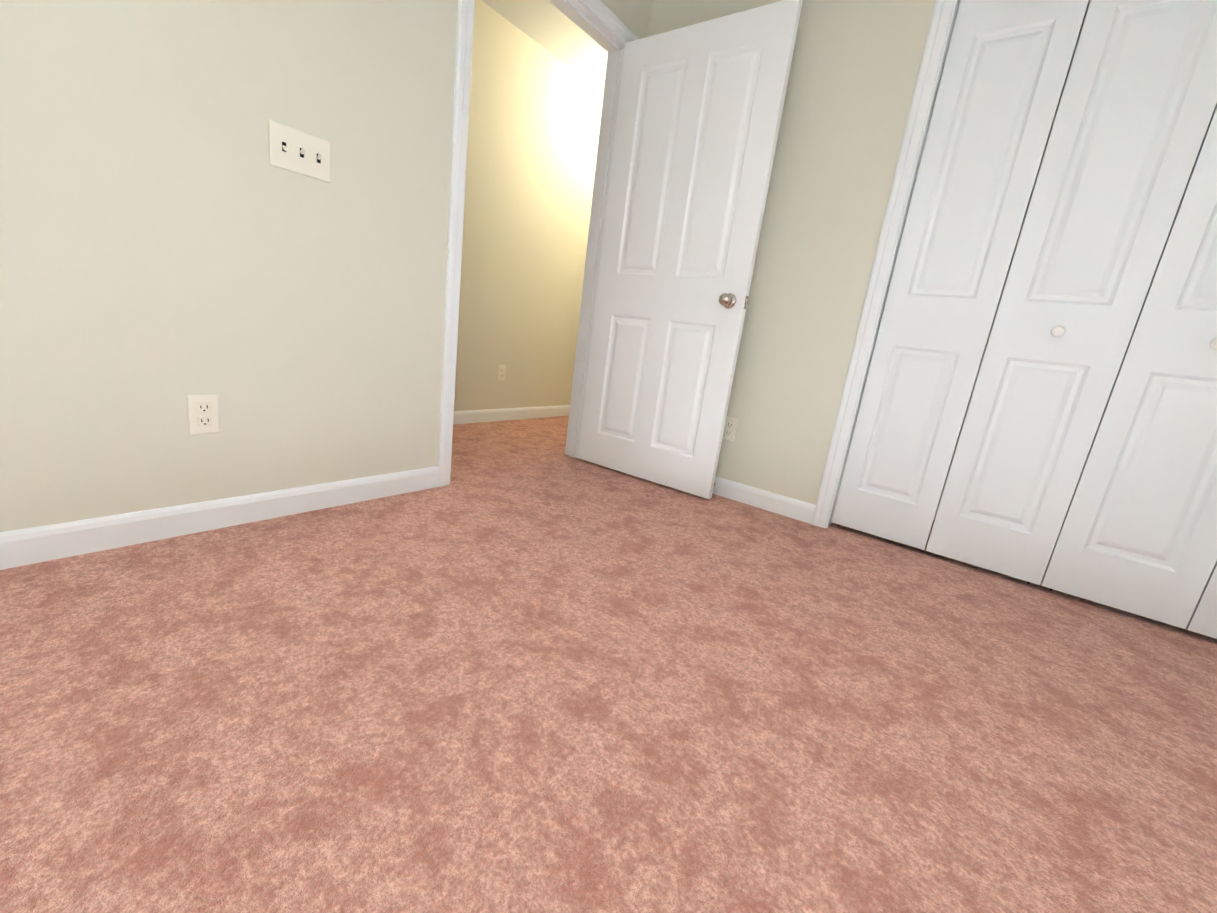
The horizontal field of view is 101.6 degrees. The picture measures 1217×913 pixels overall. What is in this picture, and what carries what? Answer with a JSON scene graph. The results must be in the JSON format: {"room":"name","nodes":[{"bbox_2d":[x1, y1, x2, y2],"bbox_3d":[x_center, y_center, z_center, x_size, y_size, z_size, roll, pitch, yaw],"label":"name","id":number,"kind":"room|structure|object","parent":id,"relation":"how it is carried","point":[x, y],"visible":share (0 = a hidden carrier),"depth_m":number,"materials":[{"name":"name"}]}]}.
{"room":"empty bedroom","nodes":[
{"label":"empty bedroom","id":0,"kind":"room"},
{"bbox_2d":[0,0,650,531],"bbox_3d":[-0.668,-1.056,1.795,0.115,2.440,5.715,17,17,34],"label":"wall","id":1,"kind":"structure","parent":0,"point":[170,238],"depth_m":1.35,"materials":[{"name":"beige paint"}]},
{"bbox_2d":[187,394,219,434],"bbox_3d":[-1.151,-0.120,1.411,0.008,0.114,0.070,17,17,34],"label":"outlet","id":2,"kind":"object","parent":1,"relation":"attached to","point":[203,412],"visible":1,"depth_m":1.41,"materials":[{"name":"white plastic"}]},
{"bbox_2d":[0,466,438,569],"bbox_3d":[-1.557,0.247,0.995,0.014,0.088,2.786,17,17,34],"label":"baseboard","id":3,"kind":"structure","parent":1,"relation":"attached to","point":[26,546],"depth_m":1.44,"materials":[{"name":"white paint"}]},
{"bbox_2d":[269,120,330,182],"bbox_3d":[-0.889,-0.883,1.441,0.020,0.114,0.164,17,17,34],"label":"switch plate","id":4,"kind":"object","parent":1,"relation":"attached to","point":[298,151],"visible":1,"depth_m":1.44,"materials":[{"name":"white plastic"}]},
{"bbox_2d":[438,0,638,486],"bbox_3d":[-0.342,-0.964,2.291,0.149,2.110,1.009,17,17,34],"label":"door frame","id":5,"kind":"structure","parent":1,"relation":"attached to","point":[604,26],"depth_m":2.16,"materials":[{"name":"white paint"}]},
{"bbox_2d":[578,0,802,498],"bbox_3d":[0.287,-0.874,2.366,0.832,2.030,0.176,17,16,33],"label":"room door","id":6,"kind":"structure","parent":1,"relation":"in","point":[699,111],"depth_m":2.30,"materials":[{"name":"white paint"}]},
{"bbox_2d":[454,0,602,410],"bbox_3d":[-1.482,-1.304,2.378,0.115,2.440,5.715,17,17,34],"label":"wall","id":7,"kind":"structure","parent":0,"point":[535,109],"depth_m":3.38,"materials":[{"name":"beige paint"}]},
{"bbox_2d":[497,365,505,380],"bbox_3d":[-0.767,-0.601,3.566,0.008,0.114,0.070,17,17,34],"label":"outlet","id":8,"kind":"object","parent":7,"relation":"attached to","point":[501,372],"visible":1,"depth_m":3.56,"materials":[{"name":"white plastic"}]},
{"bbox_2d":[453,405,569,423],"bbox_3d":[-1.577,-0.155,2.619,0.014,0.088,5.485,17,17,34],"label":"baseboard","id":9,"kind":"structure","parent":7,"relation":"attached to","point":[487,415],"depth_m":3.70,"materials":[{"name":"white paint"}]},
{"bbox_2d":[482,0,607,92],"bbox_3d":[0.372,-2.020,0.861,4.410,0.120,5.715,17,17,34],"label":"ceiling","id":10,"kind":"structure","parent":0,"point":[549,26],"depth_m":3.04,"materials":[{"name":"paint"}]},
{"bbox_2d":[0,416,1216,912],"bbox_3d":[0.054,0.447,1.467,4.410,0.120,5.715,17,17,34],"label":"floor","id":11,"kind":"structure","parent":0,"point":[522,666],"depth_m":0.95,"materials":[{"name":"carpet"}]},
{"bbox_2d":[647,0,935,504],"bbox_3d":[1.396,-0.791,1.801,3.265,2.440,0.115,17,17,34],"label":"wall","id":12,"kind":"structure","parent":0,"point":[853,73],"depth_m":2.10,"materials":[{"name":"beige paint"}]},
{"bbox_2d":[722,416,737,440],"bbox_3d":[0.593,-0.136,2.431,0.070,0.114,0.008,17,17,34],"label":"outlet","id":13,"kind":"object","parent":12,"relation":"attached to","point":[730,428],"visible":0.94,"depth_m":2.43,"materials":[{"name":"white plastic"}]},
{"bbox_2d":[712,476,815,523],"bbox_3d":[0.419,0.111,2.585,1.270,0.088,0.030,17,17,34],"label":"baseboard","id":14,"kind":"structure","parent":12,"relation":"attached to","point":[799,510],"depth_m":2.35,"materials":[{"name":"white paint"}]},
{"bbox_2d":[812,0,959,527],"bbox_3d":[1.720,-0.524,1.583,1.610,2.110,0.132,17,17,34],"label":"trim","id":15,"kind":"structure","parent":12,"relation":"attached to","point":[942,23],"depth_m":1.94,"materials":[{"name":"white paint"}]},
{"bbox_2d":[831,0,1216,638],"bbox_3d":[1.706,-0.496,1.577,1.476,2.033,0.073,17,17,34],"label":"bifold closet doors","id":16,"kind":"structure","parent":12,"relation":"in","point":[1135,528],"depth_m":1.70,"materials":[{"name":"white paint"}]}
]}

